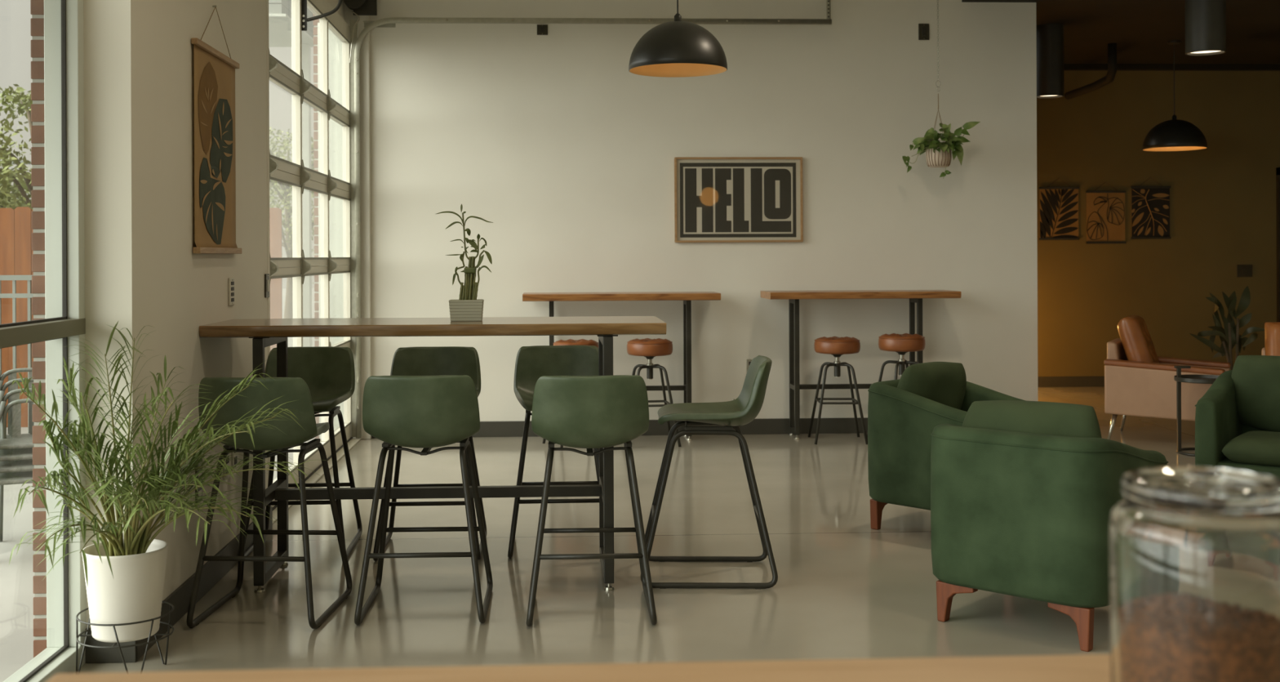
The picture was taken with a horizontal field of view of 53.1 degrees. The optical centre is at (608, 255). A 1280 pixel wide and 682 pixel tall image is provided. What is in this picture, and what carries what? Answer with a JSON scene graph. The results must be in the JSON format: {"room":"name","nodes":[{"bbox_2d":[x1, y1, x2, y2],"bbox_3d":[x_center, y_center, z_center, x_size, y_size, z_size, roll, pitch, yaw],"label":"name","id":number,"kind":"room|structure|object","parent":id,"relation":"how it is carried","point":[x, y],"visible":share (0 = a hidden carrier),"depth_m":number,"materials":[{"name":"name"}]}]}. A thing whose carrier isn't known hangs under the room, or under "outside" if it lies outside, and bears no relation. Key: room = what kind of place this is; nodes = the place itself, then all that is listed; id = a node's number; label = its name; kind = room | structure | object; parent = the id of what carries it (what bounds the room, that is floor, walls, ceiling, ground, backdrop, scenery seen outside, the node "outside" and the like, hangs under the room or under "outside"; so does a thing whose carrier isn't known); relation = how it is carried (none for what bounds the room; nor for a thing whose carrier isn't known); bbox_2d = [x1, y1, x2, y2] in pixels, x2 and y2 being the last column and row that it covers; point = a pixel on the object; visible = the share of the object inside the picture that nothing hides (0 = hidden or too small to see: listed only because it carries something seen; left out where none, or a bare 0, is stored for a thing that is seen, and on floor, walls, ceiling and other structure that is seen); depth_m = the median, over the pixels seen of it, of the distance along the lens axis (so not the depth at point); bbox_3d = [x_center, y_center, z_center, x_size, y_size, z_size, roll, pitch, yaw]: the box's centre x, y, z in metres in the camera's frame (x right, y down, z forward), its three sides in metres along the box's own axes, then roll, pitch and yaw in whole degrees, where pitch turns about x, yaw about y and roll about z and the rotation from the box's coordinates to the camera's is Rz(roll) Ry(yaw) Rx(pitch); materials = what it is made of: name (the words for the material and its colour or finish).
{"room":"coffee shop","nodes":[
{"label":"coffee shop","id":0,"kind":"room"},
{"bbox_2d":[30,0,47,657],"bbox_3d":[-2.008,-0.743,5.502,0.054,4.404,2.231,0,0,-3],"label":"wall","id":1,"kind":"structure","parent":0,"point":[37,6],"depth_m":4.39,"materials":[{"name":"red brick"}]},
{"bbox_2d":[83,0,344,627],"bbox_3d":[-1.915,-0.692,7.178,0.275,4.200,5.490,0,0,-3],"label":"wall","id":2,"kind":"structure","parent":0,"point":[142,269],"depth_m":4.84,"materials":[{"name":"beige paint"}]},
{"bbox_2d":[85,506,272,662],"bbox_3d":[-1.770,1.348,5.506,0.172,0.120,2.164,0,0,-3],"label":"baseboard","id":3,"kind":"structure","parent":2,"relation":"attached to","point":[213,571],"depth_m":4.92,"materials":[{"name":"grey rubber"}]},
{"bbox_2d":[195,458,202,502],"bbox_3d":[-1.680,0.917,5.252,0.010,0.190,0.085,0,0,-3],"label":"outlet plate","id":4,"kind":"object","parent":2,"relation":"attached to","point":[199,489],"visible":0.34,"depth_m":5.23,"materials":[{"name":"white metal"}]},
{"bbox_2d":[191,5,241,253],"bbox_3d":[-1.687,-0.544,5.521,0.036,1.070,0.702,0,0,-3],"label":"tapestry","id":5,"kind":"object","parent":2,"relation":"attached to","point":[214,72],"visible":1,"depth_m":5.47,"materials":[{"name":"fabric"}]},
{"bbox_2d":[223,453,229,479],"bbox_3d":[-1.700,0.932,5.696,0.010,0.120,0.080,0,0,-3],"label":"outlet plate","id":6,"kind":"object","parent":2,"relation":"attached to","point":[228,455],"visible":0.43,"depth_m":5.68,"materials":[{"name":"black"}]},
{"bbox_2d":[228,277,234,305],"bbox_3d":[-1.708,0.163,5.798,0.010,0.125,0.085,0,0,-3],"label":"switch plate","id":7,"kind":"object","parent":2,"relation":"attached to","point":[231,280],"visible":1,"depth_m":5.78,"materials":[{"name":"white plastic"}]},
{"bbox_2d":[231,451,237,470],"bbox_3d":[-1.706,0.907,5.841,0.010,0.130,0.080,0,0,-3],"label":"outlet plate","id":8,"kind":"object","parent":2,"relation":"attached to","point":[234,460],"visible":0.48,"depth_m":5.82,"materials":[{"name":"white plastic"}]},
{"bbox_2d":[264,273,269,297],"bbox_3d":[-1.739,0.153,6.520,0.011,0.120,0.080,0,0,-3],"label":"switch plate","id":9,"kind":"object","parent":2,"relation":"attached to","point":[266,275],"visible":1,"depth_m":6.50,"materials":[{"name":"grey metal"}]},
{"bbox_2d":[266,0,270,471],"bbox_3d":[-1.756,-0.452,6.574,0.018,3.480,0.048,0,0,-3],"label":"trim","id":10,"kind":"structure","parent":2,"relation":"attached to","point":[267,1],"depth_m":6.57,"materials":[{"name":"beige paint"}]},
{"bbox_2d":[268,0,355,510],"bbox_3d":[-1.910,-0.177,8.181,0.120,3.170,3.317,0,0,-3],"label":"door","id":11,"kind":"structure","parent":2,"relation":"in","point":[295,174],"depth_m":8.66,"materials":[{"name":"metal"}]},
{"bbox_2d":[301,0,342,31],"bbox_3d":[-1.776,-1.612,7.930,0.267,0.440,0.022,0,0,-3],"label":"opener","id":12,"kind":"object","parent":11,"relation":"attached to","point":[304,20],"visible":1,"depth_m":7.92,"materials":[{"name":"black metal"}]},
{"bbox_2d":[272,437,361,523],"bbox_3d":[-1.951,1.403,8.202,0.245,0.012,3.240,0,0,-3],"label":"threshold","id":13,"kind":"object","parent":2,"relation":"in","point":[315,477],"depth_m":8.31,"materials":[{"name":"metal"}]},
{"bbox_2d":[343,0,377,62],"bbox_3d":[-1.833,-1.862,8.263,0.245,0.800,3.190,0,0,-3],"label":"drum","id":14,"kind":"object","parent":2,"relation":"attached to","point":[358,7],"visible":1,"depth_m":9.80,"materials":[{"name":"metal"}]},
{"bbox_2d":[313,14,321,441],"bbox_3d":[-2.314,-0.742,11.157,0.054,4.404,2.506,0,0,-3],"label":"wall","id":15,"kind":"structure","parent":0,"point":[316,21],"depth_m":9.90,"materials":[{"name":"white paint"}]},
{"bbox_2d":[46,653,1110,681],"bbox_3d":[0.634,0.922,1.099,2.445,0.950,0.700,0,0,-3],"label":"countertop","id":16,"kind":"structure","parent":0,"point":[1085,667],"depth_m":1.38,"materials":[{"name":"brown wood"}]},
{"bbox_2d":[1109,466,1279,681],"bbox_3d":[0.575,0.327,1.231,0.173,0.240,0.173,0,0,-3],"label":"glass jar","id":17,"kind":"object","parent":16,"relation":"on","point":[1194,551],"visible":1,"depth_m":1.16,"materials":[{"name":"clear glass"}]},
{"bbox_2d":[74,386,1195,672],"bbox_3d":[3.550,1.484,4.359,10.940,0.200,18.400,0,0,-3],"label":"floor","id":18,"kind":"structure","parent":0,"point":[845,588],"depth_m":5.49,"materials":[{"name":"concrete"}]},
{"bbox_2d":[75,600,174,672],"bbox_3d":[-1.613,1.293,4.258,0.318,0.222,0.306,0,0,-3],"label":"plant stand","id":19,"kind":"object","parent":18,"relation":"on","point":[171,605],"visible":0.81,"depth_m":4.20,"materials":[{"name":"black metal"}]},
{"bbox_2d":[8,320,326,642],"bbox_3d":[-1.350,0.725,4.118,0.876,1.061,0.802,0,0,-3],"label":"potted palm","id":20,"kind":"object","parent":19,"relation":"on","point":[124,577],"visible":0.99,"depth_m":4.14,"materials":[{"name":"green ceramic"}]},
{"bbox_2d":[81,538,168,642],"bbox_3d":[-1.607,1.113,4.259,0.269,0.288,0.269,0,0,-2],"label":"pot","id":21,"kind":"object","parent":20,"relation":"attached to","point":[135,592],"depth_m":4.16,"materials":[{"name":"white ceramic"}]},
{"bbox_2d":[186,377,352,628],"bbox_3d":[-1.330,0.931,5.074,0.496,0.949,0.577,0,0,3],"label":"bar stool","id":22,"kind":"object","parent":18,"relation":"on","point":[291,388],"visible":0.85,"depth_m":4.84,"materials":[{"name":"green leather"}]},
{"bbox_2d":[244,346,362,556],"bbox_3d":[-1.474,0.932,6.171,0.496,0.949,0.577,0,0,-3],"label":"bar stool","id":23,"kind":"object","parent":18,"relation":"on","point":[328,372],"visible":0.5,"depth_m":6.38,"materials":[{"name":"green leather"}]},
{"bbox_2d":[354,374,493,624],"bbox_3d":[-0.728,0.929,5.120,0.496,0.949,0.577,0,0,-2],"label":"bar stool","id":24,"kind":"object","parent":18,"relation":"on","point":[427,412],"visible":1,"depth_m":4.89,"materials":[{"name":"green leather"}]},
{"bbox_2d":[373,346,486,560],"bbox_3d":[-0.848,0.929,6.139,0.496,0.949,0.577,0,0,-3],"label":"bar stool","id":25,"kind":"object","parent":18,"relation":"on","point":[433,360],"visible":0.33,"depth_m":6.36,"materials":[{"name":"green leather"}]},
{"bbox_2d":[199,315,666,592],"bbox_3d":[-0.735,0.844,5.608,1.930,1.118,0.648,0,0,-3],"label":"bar table","id":26,"kind":"object","parent":18,"relation":"on","point":[264,332],"visible":0.9,"depth_m":5.35,"materials":[{"name":"brown wood"}]},
{"bbox_2d":[436,203,493,321],"bbox_3d":[-0.628,0.029,5.578,0.255,0.511,0.087,0,0,-3],"label":"potted plant","id":27,"kind":"object","parent":26,"relation":"on","point":[467,308],"visible":1,"depth_m":5.56,"materials":[{"name":"green plant"}]},
{"bbox_2d":[507,345,614,557],"bbox_3d":[-0.236,0.926,6.185,0.496,0.949,0.577,0,0,-3],"label":"bar stool","id":28,"kind":"object","parent":18,"relation":"on","point":[532,362],"visible":0.55,"depth_m":6.40,"materials":[{"name":"green leather"}]},
{"bbox_2d":[542,338,598,447],"bbox_3d":[-0.241,1.013,9.468,0.400,0.781,0.400,0,0,-22],"label":"round stool","id":29,"kind":"object","parent":18,"relation":"on","point":[570,341],"visible":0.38,"depth_m":9.37,"materials":[{"name":"brown metal"}]},
{"bbox_2d":[526,374,657,626],"bbox_3d":[-0.075,0.926,5.088,0.496,0.949,0.577,0,0,-2],"label":"bar stool","id":30,"kind":"object","parent":18,"relation":"on","point":[588,412],"visible":1,"depth_m":4.85,"materials":[{"name":"green leather"}]},
{"bbox_2d":[522,291,720,439],"bbox_3d":[0.090,0.841,9.682,1.468,1.118,0.476,0,0,-3],"label":"bar table","id":31,"kind":"object","parent":18,"relation":"on","point":[686,296],"visible":0.64,"depth_m":9.50,"materials":[{"name":"brown wood"}]},
{"bbox_2d":[626,337,681,446],"bbox_3d":[0.307,1.010,9.532,0.400,0.781,0.400,0,0,-7],"label":"round stool","id":32,"kind":"object","parent":18,"relation":"on","point":[648,348],"visible":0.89,"depth_m":9.43,"materials":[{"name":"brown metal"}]},
{"bbox_2d":[644,355,655,359],"bbox_3d":[0.306,0.754,9.532,0.110,0.030,0.110,0,0,-7],"label":"cup","id":33,"kind":"object","parent":32,"relation":"on","point":[647,357],"depth_m":9.51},
{"bbox_2d":[640,355,777,588],"bbox_3d":[0.428,0.924,5.618,0.577,0.949,0.496,0,0,2],"label":"bar stool","id":34,"kind":"object","parent":18,"relation":"on","point":[741,411],"visible":0.98,"depth_m":5.46,"materials":[{"name":"green leather"}]},
{"bbox_2d":[807,336,867,444],"bbox_3d":[1.722,1.004,9.644,0.400,0.781,0.400,0,0,2],"label":"round stool","id":35,"kind":"object","parent":18,"relation":"on","point":[836,346],"visible":1,"depth_m":9.53,"materials":[{"name":"leather"}]},
{"bbox_2d":[831,354,842,356],"bbox_3d":[1.721,0.748,9.644,0.110,0.030,0.110,0,0,1],"label":"cup","id":36,"kind":"object","parent":35,"relation":"on","point":[835,355],"depth_m":9.62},
{"bbox_2d":[760,289,961,439],"bbox_3d":[1.910,0.831,9.762,1.436,1.122,0.478,0,0,-3],"label":"bar table","id":37,"kind":"object","parent":18,"relation":"on","point":[914,296],"visible":0.66,"depth_m":9.73,"materials":[{"name":"brown wood"}]},
{"bbox_2d":[866,333,925,436],"bbox_3d":[2.189,0.989,9.559,0.400,0.809,0.400,0,0,-16],"label":"round stool","id":38,"kind":"object","parent":18,"relation":"on","point":[902,344],"visible":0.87,"depth_m":9.45,"materials":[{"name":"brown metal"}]},
{"bbox_2d":[896,351,906,354],"bbox_3d":[2.188,0.723,9.559,0.110,0.031,0.110,0,0,-16],"label":"cup","id":39,"kind":"object","parent":38,"relation":"on","point":[900,353],"depth_m":9.53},
{"bbox_2d":[867,361,1026,529],"bbox_3d":[1.757,0.970,6.516,0.709,0.845,0.687,0,0,-43],"label":"armchair","id":40,"kind":"object","parent":18,"relation":"on","point":[904,412],"visible":0.52,"depth_m":6.40,"materials":[{"name":"green fabric"}]},
{"bbox_2d":[897,361,966,409],"bbox_3d":[1.651,0.761,6.629,0.584,0.452,0.212,2,12,-43],"label":"cushion","id":41,"kind":"object","parent":40,"relation":"on","point":[944,383],"depth_m":6.51,"materials":[{"name":"green fabric"}]},
{"bbox_2d":[930,400,1168,651],"bbox_3d":[1.674,0.970,4.919,0.709,0.845,0.687,0,0,42],"label":"armchair","id":42,"kind":"object","parent":18,"relation":"on","point":[1024,494],"visible":0.94,"depth_m":4.65,"materials":[{"name":"green fabric"}]},
{"bbox_2d":[961,400,1102,437],"bbox_3d":[1.570,0.761,4.805,0.584,0.452,0.212,-3,-16,42],"label":"cushion","id":43,"kind":"object","parent":42,"relation":"on","point":[1051,418],"depth_m":4.74,"materials":[{"name":"green fabric"}]},
{"bbox_2d":[1103,315,1231,439],"bbox_3d":[4.213,0.922,9.635,0.808,0.927,0.746,0,0,30],"label":"lounge chair","id":44,"kind":"object","parent":18,"relation":"on","point":[1139,382],"visible":0.9,"depth_m":9.43,"materials":[{"name":"beige leather"}]},
{"bbox_2d":[1117,315,1159,363],"bbox_3d":[4.030,0.682,9.738,0.175,0.490,0.500,-21,-10,28],"label":"cushion","id":45,"kind":"object","parent":44,"relation":"on","point":[1136,341],"depth_m":9.56,"materials":[{"name":"leather"}]},
{"bbox_2d":[1173,365,1218,456],"bbox_3d":[4.155,1.076,8.942,0.385,0.612,0.380,0,0,4],"label":"side table","id":46,"kind":"object","parent":18,"relation":"on","point":[1192,378],"visible":0.6,"depth_m":8.94,"materials":[{"name":"black metal"}]},
{"bbox_2d":[1173,373,1218,383],"bbox_3d":[4.157,0.862,8.942,0.380,0.030,0.380,0,0,3],"label":"tray","id":47,"kind":"object","parent":46,"relation":"on","point":[1192,378],"depth_m":8.94,"materials":[{"name":"black metal"}]},
{"bbox_2d":[1189,285,1264,369],"bbox_3d":[5.307,0.818,11.020,0.589,1.118,0.319,0,0,-17],"label":"dracaena","id":48,"kind":"object","parent":18,"relation":"on","point":[1229,336],"visible":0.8,"depth_m":11.04,"materials":[{"name":"green plant"}]},
{"bbox_2d":[1195,355,1279,478],"bbox_3d":[3.559,0.962,6.770,0.709,0.845,0.687,0,0,38],"label":"armchair","id":49,"kind":"object","parent":18,"relation":"on","point":[1237,418],"visible":0.81,"depth_m":6.82,"materials":[{"name":"green fabric"}]},
{"bbox_2d":[1222,430,1279,466],"bbox_3d":[3.512,1.013,6.710,0.472,0.140,0.550,0,0,38],"label":"seat cushion","id":50,"kind":"object","parent":49,"relation":"on","point":[1254,448],"depth_m":6.60,"materials":[{"name":"green fabric"}]},
{"bbox_2d":[1231,355,1279,431],"bbox_3d":[3.653,0.752,6.892,0.584,0.452,0.212,2,16,38],"label":"cushion","id":51,"kind":"object","parent":49,"relation":"on","point":[1255,379],"depth_m":6.91,"materials":[{"name":"green fabric"}]},
{"bbox_2d":[1261,321,1279,355],"bbox_3d":[4.639,0.920,8.516,0.746,0.927,0.808,0,0,26],"label":"lounge chair","id":52,"kind":"object","parent":18,"relation":"on","point":[1272,329],"visible":0.21,"depth_m":8.76,"materials":[{"name":"leather"}]},
{"bbox_2d":[344,0,1037,437],"bbox_3d":[0.603,-0.703,10.066,5.560,4.200,0.140,0,0,-3],"label":"wall","id":53,"kind":"structure","parent":0,"point":[552,140],"depth_m":10.01,"materials":[{"name":"white paint"}]},
{"bbox_2d":[317,22,343,439],"bbox_3d":[-2.136,-0.191,9.881,0.195,3.200,0.070,0,0,-3],"label":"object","id":54,"kind":"structure","parent":53,"relation":"attached to","point":[335,44],"depth_m":9.85,"materials":[{"name":"metal"}]},
{"bbox_2d":[357,15,371,439],"bbox_3d":[-1.882,-0.692,9.857,0.085,4.200,0.060,0,0,-3],"label":"trim","id":55,"kind":"structure","parent":53,"relation":"attached to","point":[365,126],"depth_m":9.83,"materials":[{"name":"white paint"}]},
{"bbox_2d":[537,24,547,35],"bbox_3d":[-0.516,-1.753,9.940,0.084,0.080,0.011,0,0,-3],"label":"junction box","id":56,"kind":"object","parent":53,"relation":"attached to","point":[542,29],"visible":1,"depth_m":9.94,"materials":[{"name":"brown metal"}]},
{"bbox_2d":[371,417,867,438],"bbox_3d":[0.780,1.337,9.997,5.230,0.120,0.016,0,0,-3],"label":"baseboard","id":57,"kind":"structure","parent":53,"relation":"attached to","point":[767,425],"depth_m":10.01,"materials":[{"name":"grey rubber"}]},
{"bbox_2d":[674,156,803,242],"bbox_3d":[1.015,-0.436,9.997,1.006,0.664,0.030,0,0,-3],"label":"framed print","id":58,"kind":"object","parent":53,"relation":"attached to","point":[717,199],"visible":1,"depth_m":10.00,"materials":[{"name":"paper"}]},
{"bbox_2d":[746,359,751,370],"bbox_3d":[1.113,0.865,10.011,0.070,0.115,0.010,0,0,-3],"label":"outlet plate","id":59,"kind":"object","parent":53,"relation":"attached to","point":[748,361],"visible":0.28,"depth_m":10.01,"materials":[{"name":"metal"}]},
{"bbox_2d":[918,23,928,39],"bbox_3d":[2.479,-1.760,10.071,0.084,0.128,0.011,0,0,-3],"label":"cover plate","id":60,"kind":"object","parent":53,"relation":"attached to","point":[923,28],"visible":1,"depth_m":10.07,"materials":[{"name":"brown metal"}]},
{"bbox_2d":[961,0,1279,64],"bbox_3d":[5.732,-2.417,10.961,5.970,0.815,5.400,0,0,-3],"label":"ceiling","id":61,"kind":"structure","parent":0,"point":[1141,30],"depth_m":11.36,"materials":[{"name":"paint"}]},
{"bbox_2d":[1035,23,1064,98],"bbox_3d":[3.844,-1.693,11.179,0.250,0.617,0.250,0,0,-3],"label":"light","id":62,"kind":"object","parent":61,"relation":"in","point":[1049,37],"visible":0.84,"depth_m":11.07,"materials":[{"name":"black metal"}]},
{"bbox_2d":[1064,43,1116,99],"bbox_3d":[4.792,-1.819,12.732,0.094,0.375,1.304,0,0,2],"label":"conduit","id":63,"kind":"object","parent":61,"relation":"attached to","point":[1112,47],"visible":0.99,"depth_m":12.23,"materials":[{"name":"metal"}]},
{"bbox_2d":[1142,40,1207,151],"bbox_3d":[5.298,-1.504,11.993,0.556,1.009,0.556,0,0,-3],"label":"dome pendant","id":64,"kind":"object","parent":61,"relation":"hanging from","point":[1174,135],"visible":1,"depth_m":11.83,"materials":[{"name":"black metal"}]},
{"bbox_2d":[1184,0,1226,56],"bbox_3d":[4.144,-1.703,8.889,0.260,0.600,0.260,0,0,-3],"label":"light","id":65,"kind":"object","parent":61,"relation":"in","point":[1205,20],"visible":1,"depth_m":8.79,"materials":[{"name":"black metal"}]},
{"bbox_2d":[1036,70,1279,376],"bbox_3d":[4.912,-0.314,13.547,7.400,3.385,0.160,0,0,-3],"label":"wall","id":66,"kind":"structure","parent":0,"point":[1223,203],"depth_m":13.51,"materials":[{"name":"beige paint"}]},
{"bbox_2d":[1039,177,1079,239],"bbox_3d":[4.731,-0.489,13.446,0.427,0.650,0.014,0,0,-3],"label":"print","id":67,"kind":"object","parent":66,"relation":"attached to","point":[1058,206],"visible":1,"depth_m":13.45,"materials":[{"name":"beige paper"}]},
{"bbox_2d":[1037,375,1104,386],"bbox_3d":[4.923,1.323,13.461,7.100,0.110,0.016,0,0,-3],"label":"baseboard","id":68,"kind":"structure","parent":66,"relation":"attached to","point":[1042,381],"depth_m":13.45,"materials":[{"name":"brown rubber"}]},
{"bbox_2d":[1085,182,1126,244],"bbox_3d":[5.231,-0.451,13.468,0.427,0.650,0.014,0,0,-3],"label":"print","id":69,"kind":"object","parent":66,"relation":"attached to","point":[1105,209],"visible":1,"depth_m":13.47,"materials":[{"name":"beige paper"}]},
{"bbox_2d":[1130,177,1171,239],"bbox_3d":[5.712,-0.501,13.489,0.427,0.650,0.014,0,0,-3],"label":"print","id":70,"kind":"object","parent":66,"relation":"attached to","point":[1150,205],"visible":1,"depth_m":13.49,"materials":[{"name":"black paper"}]},
{"bbox_2d":[1063,63,1279,71],"bbox_3d":[4.910,-1.976,13.427,7.100,0.060,0.080,0,0,-3],"label":"trim","id":71,"kind":"structure","parent":66,"relation":"attached to","point":[1099,67],"depth_m":13.44,"materials":[{"name":"paint"}]},
{"bbox_2d":[1236,264,1252,276],"bbox_3d":[6.727,0.161,13.539,0.165,0.130,0.011,0,0,-3],"label":"switch plate","id":72,"kind":"object","parent":66,"relation":"attached to","point":[1242,270],"visible":1,"depth_m":13.53,"materials":[{"name":"brown metal"}]},
{"bbox_2d":[1275,167,1279,321],"bbox_3d":[7.596,0.217,13.567,1.040,2.300,0.045,0,0,-3],"label":"door","id":73,"kind":"structure","parent":66,"relation":"in","point":[1277,169],"depth_m":13.53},
{"bbox_3d":[3.453,-2.890,4.305,11.100,0.150,18.500,0,0,-2],"label":"ceiling","id":74,"kind":"structure","parent":0,"visible":0},
{"bbox_2d":[349,0,831,437],"bbox_3d":[-0.123,-0.710,9.862,3.710,4.180,0.084,0,0,-3],"label":"door track","id":75,"kind":"object","parent":74,"relation":"attached to","point":[355,171],"visible":1,"depth_m":9.79,"materials":[{"name":"metal"}]},
{"bbox_2d":[628,0,727,77],"bbox_3d":[0.379,-1.912,7.074,0.546,1.779,0.546,0,0,-3],"label":"dome pendant","id":76,"kind":"object","parent":74,"relation":"hanging from","point":[677,48],"visible":1,"depth_m":6.90,"materials":[{"name":"black metal"}]},
{"bbox_2d":[902,0,980,178],"bbox_3d":[2.522,-1.696,9.705,0.440,2.229,0.432,0,0,40],"label":"hanging plant","id":77,"kind":"object","parent":74,"relation":"hanging from","point":[938,154],"visible":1,"depth_m":9.70,"materials":[{"name":"green plant"}]},
{"bbox_3d":[-1.675,-2.343,-0.318,0.115,0.900,9.510,0,0,-2],"label":"lintel","id":78,"kind":"object","parent":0,"visible":0},
{"bbox_2d":[0,0,86,681],"bbox_3d":[-1.830,-0.242,3.454,0.117,3.300,1.960,0,0,-3],"label":"window","id":79,"kind":"structure","parent":78,"relation":"attached to","point":[64,318],"depth_m":4.38,"materials":[{"name":"metal"}]},
{"label":"outside","id":80,"kind":"structure","parent":0,"visible":0},
{"bbox_2d":[0,288,315,681],"bbox_3d":[-31.708,1.713,18.634,58.255,0.250,80.000,0,0,-3],"label":"ground","id":81,"kind":"structure","parent":80,"point":[17,637],"depth_m":5.81,"materials":[{"name":"grey concrete"}]},
{"bbox_2d":[0,167,31,208],"bbox_3d":[-7.976,0.200,14.819,4.445,2.490,3.630,0,0,10],"label":"broadleaf tree","id":82,"kind":"object","parent":81,"relation":"on","point":[26,190],"visible":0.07,"depth_m":14.88,"materials":[{"name":"green plant"}]},
{"bbox_2d":[0,84,32,209],"bbox_3d":[-5.762,-0.172,12.999,2.008,3.202,1.674,0,0,-16],"label":"broadleaf tree","id":83,"kind":"object","parent":81,"relation":"on","point":[24,105],"visible":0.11,"depth_m":12.81,"materials":[{"name":"green plant"}]},
{"bbox_2d":[0,275,33,433],"bbox_3d":[-5.442,0.794,8.671,5.925,1.360,0.050,0,0,-3],"label":"railing","id":84,"kind":"object","parent":81,"relation":"on","point":[14,295],"visible":0.08,"depth_m":8.72,"materials":[{"name":"silver metal"}]},
{"bbox_2d":[0,398,34,542],"bbox_3d":[-2.815,1.101,6.422,0.525,0.726,0.545,0,0,-23],"label":"patio chair","id":85,"kind":"object","parent":81,"relation":"on","point":[13,477],"visible":0.23,"depth_m":6.54,"materials":[{"name":"silver metal"}]},
{"bbox_2d":[0,387,34,472],"bbox_3d":[-2.847,1.053,6.475,0.525,0.726,0.545,0,0,-23],"label":"patio chair","id":86,"kind":"object","parent":85,"relation":"on","point":[21,465],"visible":0.2,"depth_m":6.38,"materials":[{"name":"silver metal"}]},
{"bbox_2d":[0,377,33,461],"bbox_3d":[-2.880,1.005,6.529,0.525,0.726,0.545,0,0,-23],"label":"patio chair","id":87,"kind":"object","parent":86,"relation":"on","point":[19,454],"visible":0.1,"depth_m":6.45,"materials":[{"name":"silver metal"}]},
{"bbox_2d":[0,367,34,449],"bbox_3d":[-2.913,0.957,6.583,0.525,0.726,0.545,0,0,-23],"label":"patio chair","id":88,"kind":"object","parent":87,"relation":"on","point":[25,441],"visible":0.17,"depth_m":6.57,"materials":[{"name":"silver metal"}]},
{"bbox_2d":[0,206,282,426],"bbox_3d":[-7.655,0.537,10.909,9.652,1.892,0.074,0,0,-3],"label":"fence","id":89,"kind":"object","parent":81,"relation":"on","point":[15,225],"visible":0.09,"depth_m":10.99,"materials":[{"name":"brown wood"}]},
{"bbox_2d":[268,0,314,346],"bbox_3d":[-4.697,-0.902,15.210,2.150,4.745,2.100,0,0,-3],"label":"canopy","id":90,"kind":"object","parent":81,"relation":"on","point":[279,11],"visible":0.14,"depth_m":16.05,"materials":[{"name":"grey"}]},
{"bbox_2d":[269,126,315,318],"bbox_3d":[-5.687,-0.460,24.564,5.941,3.783,6.194,0,0,-25],"label":"broadleaf tree","id":91,"kind":"object","parent":81,"relation":"on","point":[286,222],"visible":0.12,"depth_m":24.16,"materials":[{"name":"green plant"}]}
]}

